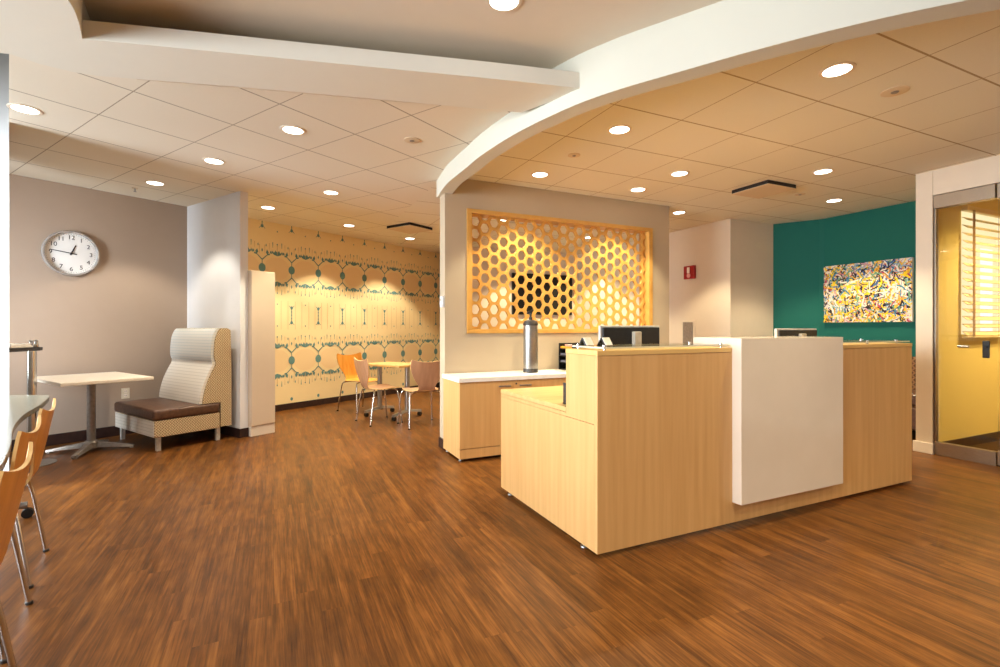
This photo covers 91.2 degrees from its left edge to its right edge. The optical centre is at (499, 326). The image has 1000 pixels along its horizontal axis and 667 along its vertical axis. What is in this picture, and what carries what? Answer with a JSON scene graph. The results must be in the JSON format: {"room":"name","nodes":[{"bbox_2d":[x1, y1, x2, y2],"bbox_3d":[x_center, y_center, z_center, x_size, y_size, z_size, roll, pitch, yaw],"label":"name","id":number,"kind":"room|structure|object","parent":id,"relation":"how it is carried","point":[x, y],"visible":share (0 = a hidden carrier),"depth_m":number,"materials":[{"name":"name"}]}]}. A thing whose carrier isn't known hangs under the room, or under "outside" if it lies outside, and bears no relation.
{"room":"reception area","nodes":[
{"label":"reception area","id":0,"kind":"room"},
{"bbox_2d":[0,53,8,470],"bbox_3d":[-4.116,-0.465,3.759,0.968,3.400,0.268,0,0,0],"label":"column","id":1,"kind":"structure","parent":0,"point":[4,58],"depth_m":3.62,"materials":[{"name":"paint"}]},
{"bbox_2d":[0,0,96,75],"bbox_3d":[-3.476,-1.565,-0.700,3.647,0.260,7.000,0,0,0],"label":"ceiling","id":2,"kind":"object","parent":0,"point":[44,32],"visible":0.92,"depth_m":2.40,"materials":[{"name":"white paint"}]},
{"bbox_2d":[9,174,186,439],"bbox_3d":[-4.679,-0.165,5.207,0.120,2.800,2.530,0,0,34],"label":"wall","id":3,"kind":"structure","parent":0,"point":[123,315],"depth_m":5.42,"materials":[{"name":"grey paint"}]},
{"bbox_2d":[41,230,99,275],"bbox_3d":[-4.568,-0.785,5.224,0.043,0.484,0.484,0,0,34],"label":"wall clock","id":4,"kind":"object","parent":3,"relation":"attached to","point":[66,252],"visible":1,"depth_m":5.22,"materials":[{"name":"white plastic"}]},
{"bbox_2d":[11,426,135,451],"bbox_3d":[-4.638,1.177,5.149,0.013,0.115,2.480,0,0,34],"label":"baseboard","id":5,"kind":"structure","parent":3,"relation":"attached to","point":[75,436],"depth_m":5.27,"materials":[{"name":"brown wood"}]},
{"bbox_2d":[121,388,129,398],"bbox_3d":[-4.307,0.763,5.636,0.010,0.120,0.080,0,0,34],"label":"wall outlet","id":6,"kind":"object","parent":3,"relation":"attached to","point":[125,392],"visible":1,"depth_m":5.63,"materials":[{"name":"white plastic"}]},
{"bbox_2d":[187,191,247,428],"bbox_3d":[-3.396,-0.165,5.856,1.270,2.800,0.088,0,0,34],"label":"wall","id":7,"kind":"structure","parent":0,"point":[217,228],"depth_m":5.64,"materials":[{"name":"grey paint"}]},
{"bbox_2d":[208,426,248,437],"bbox_3d":[-3.388,1.185,5.844,1.268,0.100,0.102,0,0,34],"label":"baseboard","id":8,"kind":"structure","parent":7,"relation":"attached to","point":[227,430],"depth_m":5.53,"materials":[{"name":"brown wood"}]},
{"bbox_2d":[137,79,443,105],"bbox_3d":[-0.879,-1.575,3.192,2.650,0.180,0.012,0,0,-11],"label":"cove","id":9,"kind":"object","parent":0,"point":[137,79],"visible":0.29,"depth_m":3.08,"materials":[{"name":"paint"}]},
{"bbox_2d":[82,20,579,112],"bbox_3d":[-0.889,-1.482,2.871,2.797,0.095,0.405,0,0,-11],"label":"ceiling","id":10,"kind":"structure","parent":0,"point":[118,50],"depth_m":2.75,"materials":[{"name":"white paint"}]},
{"bbox_2d":[248,218,439,404],"bbox_3d":[-2.154,-0.165,8.905,0.125,2.800,6.424,0,0,34],"label":"wall","id":11,"kind":"structure","parent":0,"point":[344,295],"depth_m":8.06,"materials":[{"name":"beige"}]},
{"bbox_2d":[275,382,439,411],"bbox_3d":[-2.112,1.188,8.843,0.015,0.095,6.170,0,0,34],"label":"baseboard","id":12,"kind":"structure","parent":11,"relation":"attached to","point":[288,406],"depth_m":7.91,"materials":[{"name":"brown wood"}]},
{"bbox_2d":[83,0,722,68],"bbox_3d":[1.600,-1.667,-0.422,8.400,0.055,7.755,0,0,0],"label":"ceiling","id":13,"kind":"structure","parent":0,"point":[547,34],"depth_m":2.63,"materials":[{"name":"paint"}]},
{"bbox_2d":[485,0,521,12],"bbox_3d":[0.020,-1.637,2.460,0.186,0.006,0.186,0,0,0],"label":"recessed light","id":14,"kind":"object","parent":13,"relation":"in","point":[502,6],"visible":1,"depth_m":2.49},
{"bbox_2d":[0,387,999,666],"bbox_3d":[0.592,1.285,4.680,23.000,0.100,24.000,0,0,-25],"label":"floor","id":15,"kind":"structure","parent":0,"point":[327,538],"depth_m":2.50,"materials":[{"name":"brown wood"}]},
{"bbox_2d":[0,442,32,666],"bbox_3d":[-1.668,0.813,1.372,0.501,0.844,0.494,0,0,-36],"label":"shell chair","id":16,"kind":"object","parent":15,"relation":"on","point":[12,483],"visible":1,"depth_m":1.49,"materials":[{"name":"brown wood"}]},
{"bbox_2d":[0,415,40,663],"bbox_3d":[-2.118,0.813,1.882,0.501,0.844,0.494,0,0,-36],"label":"shell chair","id":17,"kind":"object","parent":15,"relation":"on","point":[22,440],"visible":0.51,"depth_m":1.98,"materials":[{"name":"brown wood"}]},
{"bbox_2d":[0,395,48,517],"bbox_3d":[-2.869,0.865,2.295,0.985,0.740,3.208,0,0,-39],"label":"table","id":18,"kind":"object","parent":15,"relation":"on","point":[14,409],"visible":1,"depth_m":2.94,"materials":[{"name":"beige laminate"}]},
{"bbox_2d":[9,347,56,469],"bbox_3d":[-4.348,0.709,4.315,0.625,1.052,0.510,0,0,0],"label":"stand","id":19,"kind":"object","parent":15,"relation":"on","point":[31,352],"visible":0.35,"depth_m":4.37,"materials":[{"name":"silver metal"}]},
{"bbox_2d":[9,345,32,347],"bbox_3d":[-4.325,0.173,4.300,0.270,0.018,0.200,0,0,0],"label":"serving tray","id":20,"kind":"object","parent":19,"relation":"on","point":[26,346],"visible":0.67,"depth_m":4.29,"materials":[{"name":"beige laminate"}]},
{"bbox_2d":[9,343,30,345],"bbox_3d":[-4.320,0.155,4.300,0.240,0.018,0.180,0,0,0],"label":"serving tray","id":21,"kind":"object","parent":20,"relation":"on","point":[10,344],"visible":0.69,"depth_m":4.33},
{"bbox_2d":[34,340,38,346],"bbox_3d":[-4.190,0.149,4.430,0.036,0.067,0.036,0,0,0],"label":"shaker","id":22,"kind":"object","parent":19,"relation":"on","point":[36,342],"visible":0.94,"depth_m":4.42,"materials":[{"name":"silver metal"}]},
{"bbox_2d":[15,398,55,588],"bbox_3d":[-2.518,0.813,2.395,0.501,0.844,0.494,0,0,-36],"label":"shell chair","id":23,"kind":"object","parent":15,"relation":"on","point":[46,415],"visible":0.62,"depth_m":2.43,"materials":[{"name":"brown wood"}]},
{"bbox_2d":[37,372,153,459],"bbox_3d":[-4.089,0.866,4.902,1.000,0.738,0.720,0,0,34],"label":"cafe table","id":24,"kind":"object","parent":15,"relation":"on","point":[89,379],"visible":0.97,"depth_m":4.87,"materials":[{"name":"beige laminate"}]},
{"bbox_2d":[114,328,230,450],"bbox_3d":[-3.604,0.624,5.400,1.016,1.222,0.760,0,0,34],"label":"booth seat","id":25,"kind":"object","parent":15,"relation":"on","point":[195,392],"visible":1,"depth_m":5.32,"materials":[{"name":"fabric"}]},
{"bbox_2d":[114,397,219,420],"bbox_3d":[-3.638,0.875,5.350,1.016,0.109,0.640,0,0,34],"label":"seat cushion","id":26,"kind":"object","parent":25,"relation":"on","point":[160,408],"depth_m":5.13,"materials":[{"name":"brown leather"}]},
{"bbox_2d":[159,358,214,403],"bbox_3d":[-3.530,0.596,5.508,0.980,0.442,0.163,0,0,34],"label":"cushion","id":27,"kind":"object","parent":25,"relation":"on","point":[186,380],"depth_m":5.40,"materials":[{"name":"fabric"}]},
{"bbox_2d":[170,328,218,360],"bbox_3d":[-3.482,0.194,5.578,0.980,0.353,0.096,0,0,34],"label":"cushion","id":28,"kind":"object","parent":25,"relation":"on","point":[187,344],"depth_m":5.49,"materials":[{"name":"fabric"}]},
{"bbox_2d":[248,270,274,436],"bbox_3d":[-2.964,0.297,5.794,0.612,1.875,0.288,0,0,34],"label":"tall cabinet","id":29,"kind":"object","parent":15,"relation":"on","point":[261,284],"visible":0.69,"depth_m":5.60,"materials":[{"name":"beige wood"}]},
{"bbox_2d":[337,352,382,413],"bbox_3d":[-2.101,0.813,7.304,0.501,0.844,0.494,0,0,34],"label":"shell chair","id":30,"kind":"object","parent":15,"relation":"on","point":[346,364],"visible":0.66,"depth_m":7.36,"materials":[{"name":"brown wood"}]},
{"bbox_2d":[354,357,402,426],"bbox_3d":[-1.595,0.813,6.380,0.501,0.844,0.494,0,0,-38],"label":"shell chair","id":31,"kind":"object","parent":15,"relation":"on","point":[361,366],"visible":0.99,"depth_m":6.29,"materials":[{"name":"brown wood"}]},
{"bbox_2d":[364,362,421,420],"bbox_3d":[-1.481,0.871,6.790,0.740,0.728,0.534,0,0,34],"label":"table","id":32,"kind":"object","parent":15,"relation":"on","point":[379,365],"visible":0.9,"depth_m":6.71,"materials":[{"name":"laminate"}]},
{"bbox_2d":[397,360,439,429],"bbox_3d":[-0.984,0.813,6.172,0.494,0.844,0.501,0,0,-30],"label":"shell chair","id":33,"kind":"object","parent":15,"relation":"on","point":[426,375],"visible":0.91,"depth_m":5.99,"materials":[{"name":"brown wood"}]},
{"bbox_2d":[442,369,565,460],"bbox_3d":[0.543,0.851,5.126,2.237,0.768,0.507,0,0,-25],"label":"credenza","id":34,"kind":"object","parent":15,"relation":"on","point":[471,401],"visible":0.44,"depth_m":4.59,"materials":[{"name":"brown wood"}]},
{"bbox_2d":[442,369,565,382],"bbox_3d":[0.540,0.487,5.133,2.237,0.040,0.491,0,0,-25],"label":"countertop","id":35,"kind":"structure","parent":34,"relation":"on","point":[548,373],"depth_m":4.77,"materials":[{"name":"white stone"}]},
{"bbox_2d":[523,309,537,372],"bbox_3d":[0.315,0.142,5.048,0.155,0.650,0.155,0,0,0],"label":"metal canister","id":36,"kind":"object","parent":34,"relation":"on","point":[530,327],"visible":1,"depth_m":4.98,"materials":[{"name":"metal"}]},
{"bbox_2d":[559,343,581,369],"bbox_3d":[0.814,0.322,5.343,0.240,0.290,0.272,0,0,-25],"label":"rack","id":37,"kind":"object","parent":34,"relation":"on","point":[562,365],"visible":0.32,"depth_m":5.42,"materials":[{"name":"black plastic"}]},
{"bbox_2d":[501,336,911,554],"bbox_3d":[1.640,0.652,3.751,3.010,1.166,1.281,0,0,-25],"label":"reception desk","id":38,"kind":"object","parent":15,"relation":"on","point":[648,443],"visible":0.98,"depth_m":3.00,"materials":[{"name":"brown wood"}]},
{"bbox_2d":[563,382,565,403],"bbox_3d":[0.448,0.405,2.975,0.100,0.130,0.100,0,0,-25],"label":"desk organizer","id":39,"kind":"object","parent":38,"relation":"on","point":[564,384],"visible":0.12,"depth_m":2.98,"materials":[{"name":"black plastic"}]},
{"bbox_2d":[578,337,593,345],"bbox_3d":[0.487,0.084,2.775,0.070,0.048,0.062,0,0,-42],"label":"card holder","id":40,"kind":"object","parent":38,"relation":"on","point":[588,341],"visible":1,"depth_m":2.76,"materials":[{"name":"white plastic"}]},
{"bbox_2d":[597,337,612,345],"bbox_3d":[0.597,0.084,2.792,0.070,0.048,0.062,0,0,-42],"label":"card holder","id":41,"kind":"object","parent":38,"relation":"on","point":[606,340],"visible":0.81,"depth_m":2.78,"materials":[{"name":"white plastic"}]},
{"bbox_2d":[598,325,659,344],"bbox_3d":[0.877,0.230,3.258,0.500,0.480,0.180,0,0,-25],"label":"computer monitor","id":42,"kind":"object","parent":38,"relation":"on","point":[618,334],"visible":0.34,"depth_m":3.24,"materials":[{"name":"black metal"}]},
{"bbox_2d":[566,346,731,355],"bbox_3d":[0.908,0.140,2.949,1.008,0.026,0.311,0,0,-25],"label":"countertop","id":43,"kind":"structure","parent":38,"relation":"on","point":[664,350],"depth_m":2.79,"materials":[{"name":"brown wood"}]},
{"bbox_2d":[572,343,728,348],"bbox_3d":[0.919,0.113,2.956,0.948,0.009,0.296,0,0,-25],"label":"glass shelf","id":44,"kind":"object","parent":38,"relation":"attached to","point":[672,345],"depth_m":2.89,"materials":[{"name":"beige"}]},
{"bbox_2d":[774,329,816,336],"bbox_3d":[2.418,0.256,3.970,0.500,0.486,0.180,0,0,-25],"label":"computer monitor","id":45,"kind":"object","parent":38,"relation":"on","point":[777,332],"visible":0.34,"depth_m":3.95,"materials":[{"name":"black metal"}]},
{"bbox_2d":[843,340,909,342],"bbox_3d":[2.735,0.113,3.795,0.950,0.009,0.296,0,0,-25],"label":"glass shelf","id":46,"kind":"object","parent":38,"relation":"attached to","point":[844,341],"depth_m":3.73,"materials":[{"name":"beige"}]},
{"bbox_2d":[843,342,911,347],"bbox_3d":[2.731,0.140,3.792,0.995,0.026,0.311,0,0,-25],"label":"countertop","id":47,"kind":"structure","parent":38,"relation":"on","point":[883,344],"depth_m":3.69,"materials":[{"name":"brown wood"}]},
{"bbox_2d":[912,357,915,430],"bbox_3d":[4.615,0.795,5.878,0.610,0.880,1.200,0,0,-25],"label":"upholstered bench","id":48,"kind":"object","parent":15,"relation":"on","point":[913,358],"visible":0.02,"depth_m":5.42,"materials":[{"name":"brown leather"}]},
{"bbox_2d":[912,390,915,405],"bbox_3d":[4.561,0.802,5.853,0.490,0.135,1.200,0,0,-25],"label":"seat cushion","id":49,"kind":"object","parent":48,"relation":"on","point":[913,391],"depth_m":5.36,"materials":[{"name":"brown leather"}]},
{"bbox_2d":[9,9,999,254],"bbox_3d":[0.951,-1.531,5.397,12.546,0.052,12.600,0,0,-25],"label":"ceiling","id":50,"kind":"structure","parent":0,"point":[775,119],"depth_m":4.01,"materials":[{"name":"tile"}]},
{"bbox_2d":[6,103,42,114],"bbox_3d":[-3.305,-1.514,3.410,0.186,0.006,0.186,0,0,0],"label":"recessed light","id":51,"kind":"object","parent":50,"relation":"in","point":[21,108],"visible":1,"depth_m":3.40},
{"bbox_2d":[144,180,165,185],"bbox_3d":[-3.634,-1.514,5.162,0.186,0.006,0.186,0,0,0],"label":"recessed light","id":52,"kind":"object","parent":50,"relation":"in","point":[156,183],"visible":1,"depth_m":5.17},
{"bbox_2d":[202,158,225,164],"bbox_3d":[-2.614,-1.514,4.478,0.186,0.006,0.186,0,0,0],"label":"recessed light","id":53,"kind":"object","parent":50,"relation":"in","point":[215,161],"visible":1,"depth_m":4.48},
{"bbox_2d":[260,206,275,209],"bbox_3d":[-2.945,-1.514,6.220,0.186,0.006,0.186,0,0,0],"label":"recessed light","id":54,"kind":"object","parent":50,"relation":"in","point":[263,207],"visible":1,"depth_m":6.20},
{"bbox_2d":[280,125,305,134],"bbox_3d":[-1.594,-1.514,3.773,0.186,0.006,0.186,0,0,0],"label":"recessed light","id":55,"kind":"object","parent":50,"relation":"in","point":[289,129],"visible":1,"depth_m":3.77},
{"bbox_2d":[322,190,339,194],"bbox_3d":[-1.906,-1.514,5.527,0.186,0.006,0.186,0,0,0],"label":"recessed light","id":56,"kind":"object","parent":50,"relation":"in","point":[329,192],"visible":1,"depth_m":5.51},
{"bbox_2d":[387,222,432,233],"bbox_3d":[-1.366,-1.495,7.420,0.488,0.044,0.488,0,0,34],"label":"ceiling vent","id":57,"kind":"object","parent":50,"relation":"in","point":[410,228],"visible":1,"depth_m":7.33,"materials":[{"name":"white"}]},
{"bbox_2d":[531,172,548,177],"bbox_3d":[0.398,-1.514,4.874,0.186,0.006,0.186,0,0,0],"label":"recessed light","id":58,"kind":"object","parent":50,"relation":"in","point":[535,174],"visible":1,"depth_m":4.86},
{"bbox_2d":[607,125,631,134],"bbox_3d":[0.918,-1.514,3.764,0.186,0.006,0.186,0,0,0],"label":"recessed light","id":59,"kind":"object","parent":50,"relation":"in","point":[617,129],"visible":1,"depth_m":3.75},
{"bbox_2d":[629,187,646,191],"bbox_3d":[1.523,-1.514,5.406,0.186,0.006,0.186,0,0,0],"label":"recessed light","id":60,"kind":"object","parent":50,"relation":"in","point":[637,189],"visible":1,"depth_m":5.39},
{"bbox_2d":[672,211,685,213],"bbox_3d":[2.372,-1.514,6.492,0.186,0.006,0.186,0,0,0],"label":"recessed light","id":61,"kind":"object","parent":50,"relation":"in","point":[675,212],"visible":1,"depth_m":6.47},
{"bbox_2d":[670,171,689,176],"bbox_3d":[1.774,-1.514,4.843,0.186,0.006,0.186,0,0,0],"label":"recessed light","id":62,"kind":"object","parent":50,"relation":"in","point":[676,173],"visible":1,"depth_m":4.83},
{"bbox_2d":[732,180,796,198],"bbox_3d":[2.867,-1.495,5.335,0.448,0.044,0.448,0,0,-25],"label":"ceiling vent","id":63,"kind":"object","parent":50,"relation":"in","point":[766,188],"visible":1,"depth_m":5.25,"materials":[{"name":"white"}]},
{"bbox_2d":[812,168,833,174],"bbox_3d":[3.151,-1.514,4.780,0.186,0.006,0.186,0,0,0],"label":"recessed light","id":64,"kind":"object","parent":50,"relation":"in","point":[828,170],"visible":1,"depth_m":4.77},
{"bbox_2d":[825,198,842,202],"bbox_3d":[4.005,-1.514,5.876,0.186,0.006,0.186,0,0,0],"label":"recessed light","id":65,"kind":"object","parent":50,"relation":"in","point":[839,199],"visible":1,"depth_m":5.86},
{"bbox_2d":[818,61,855,78],"bbox_3d":[1.989,-1.514,2.892,0.186,0.006,0.186,0,0,0],"label":"recessed light","id":66,"kind":"object","parent":50,"relation":"in","point":[839,69],"visible":1,"depth_m":2.89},
{"bbox_2d":[472,247,577,328],"bbox_3d":[0.572,-0.165,9.848,2.900,2.800,0.121,0,0,-25],"label":"wall","id":67,"kind":"structure","parent":0,"point":[484,265],"depth_m":9.56,"materials":[{"name":"beige paint"}]},
{"bbox_2d":[512,273,571,314],"bbox_3d":[0.863,-0.655,9.886,1.380,0.820,0.052,0,0,-25],"label":"television","id":68,"kind":"object","parent":67,"relation":"attached to","point":[538,292],"visible":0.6,"depth_m":9.83,"materials":[{"name":"black plastic"}]},
{"bbox_2d":[440,179,668,437],"bbox_3d":[0.753,-0.165,5.614,2.953,2.800,0.160,0,0,-25],"label":"wall partition","id":69,"kind":"structure","parent":0,"point":[461,351],"depth_m":5.20,"materials":[{"name":"beige paint"}]},
{"bbox_2d":[440,296,443,306],"bbox_3d":[-0.587,-0.255,4.961,0.028,0.110,0.080,0,0,-25],"label":"thermostat","id":70,"kind":"object","parent":69,"relation":"attached to","point":[441,297],"visible":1,"depth_m":4.93,"materials":[{"name":"grey plastic"}]},
{"bbox_2d":[439,437,445,449],"bbox_3d":[0.753,1.185,5.614,2.977,0.100,0.184,0,0,-25],"label":"baseboard","id":71,"kind":"structure","parent":69,"relation":"attached to","point":[440,438],"depth_m":4.99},
{"bbox_2d":[467,208,652,332],"bbox_3d":[0.735,-0.575,5.604,2.443,1.282,0.182,0,0,-25],"label":"screen","id":72,"kind":"object","parent":69,"relation":"attached to","point":[645,242],"visible":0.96,"depth_m":5.54,"materials":[{"name":"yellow wood"}]},
{"bbox_2d":[578,219,772,346],"bbox_3d":[2.836,-0.165,8.752,0.890,2.800,3.770,0,0,-25],"label":"wall","id":73,"kind":"structure","parent":0,"point":[730,294],"depth_m":7.18,"materials":[{"name":"beige paint"}]},
{"bbox_2d":[682,320,695,342],"bbox_3d":[2.894,0.195,7.528,0.030,0.600,0.260,0,0,-25],"label":"access panel","id":74,"kind":"object","parent":73,"relation":"attached to","point":[688,326],"visible":0.45,"depth_m":7.51,"materials":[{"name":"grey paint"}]},
{"bbox_2d":[684,265,695,279],"bbox_3d":[2.894,-0.835,7.490,0.062,0.200,0.210,0,0,-25],"label":"fire alarm","id":75,"kind":"object","parent":73,"relation":"attached to","point":[689,271],"visible":1,"depth_m":7.45,"materials":[{"name":"red plastic"}]},
{"bbox_2d":[437,0,999,197],"bbox_3d":[2.245,-1.520,2.659,7.474,0.350,1.502,0,0,30],"label":"ceiling soffit","id":76,"kind":"structure","parent":0,"point":[723,35],"depth_m":2.53,"materials":[{"name":"white paint"}]},
{"bbox_2d":[773,201,915,356],"bbox_3d":[4.768,-0.165,6.457,0.403,2.800,2.352,0,0,-33],"label":"wall","id":77,"kind":"structure","parent":0,"point":[802,250],"depth_m":6.77,"materials":[{"name":"teal paint"}]},
{"bbox_2d":[824,257,913,321],"bbox_3d":[4.744,-0.451,6.358,0.051,0.776,1.040,0,0,-25],"label":"abstract painting","id":78,"kind":"object","parent":77,"relation":"attached to","point":[882,290],"visible":1,"depth_m":6.29,"materials":[{"name":"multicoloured paint"}]},
{"bbox_2d":[916,171,999,442],"bbox_3d":[5.751,-0.165,5.553,3.500,2.800,0.126,0,0,-25],"label":"wall","id":79,"kind":"structure","parent":0,"point":[968,381],"depth_m":4.91,"materials":[{"name":"paint"}]},
{"bbox_2d":[913,440,933,454],"bbox_3d":[4.165,1.183,4.819,0.036,0.105,0.165,0,0,-25],"label":"baseboard","id":80,"kind":"structure","parent":79,"relation":"attached to","point":[918,446],"depth_m":4.80,"materials":[{"name":"beige wood"}]},
{"bbox_2d":[930,170,938,443],"bbox_3d":[4.238,-0.165,4.782,0.114,2.800,0.022,0,0,-25],"label":"door frame","id":81,"kind":"structure","parent":79,"relation":"attached to","point":[931,172],"depth_m":4.75,"materials":[{"name":"grey metal"}]},
{"bbox_2d":[943,431,999,445],"bbox_3d":[5.786,1.182,5.493,3.288,0.094,0.013,0,0,-25],"label":"baseboard","id":82,"kind":"structure","parent":79,"relation":"attached to","point":[988,437],"depth_m":5.12,"materials":[{"name":"brown wood"}]},
{"bbox_2d":[961,205,999,337],"bbox_3d":[5.494,-0.557,5.324,1.780,1.335,0.071,0,0,-25],"label":"window blind","id":83,"kind":"object","parent":79,"relation":"attached to","point":[979,226],"visible":1,"depth_m":5.11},
{"bbox_2d":[933,184,996,465],"bbox_3d":[4.326,-0.018,4.560,0.080,2.505,0.449,0,0,-25],"label":"glass wall","id":84,"kind":"structure","parent":0,"point":[988,192],"depth_m":4.61,"materials":[{"name":"clear glass"}]},
{"bbox_2d":[997,183,999,465],"bbox_3d":[4.632,-0.024,3.897,0.070,2.493,0.990,0,0,-25],"label":"door","id":85,"kind":"structure","parent":84,"relation":"in","point":[998,184],"depth_m":4.34,"materials":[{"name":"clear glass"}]},
{"bbox_2d":[933,155,999,195],"bbox_3d":[5.116,-1.420,2.888,0.111,0.290,4.151,0,0,-25],"label":"wall","id":86,"kind":"structure","parent":0,"point":[985,171],"depth_m":4.51,"materials":[{"name":"beige paint"}]},
{"bbox_2d":[969,440,999,466],"bbox_3d":[6.620,1.232,3.590,3.370,0.006,4.165,0,0,-25],"label":"floor","id":87,"kind":"structure","parent":0,"point":[993,445],"depth_m":5.04,"materials":[{"name":"brown wood"}]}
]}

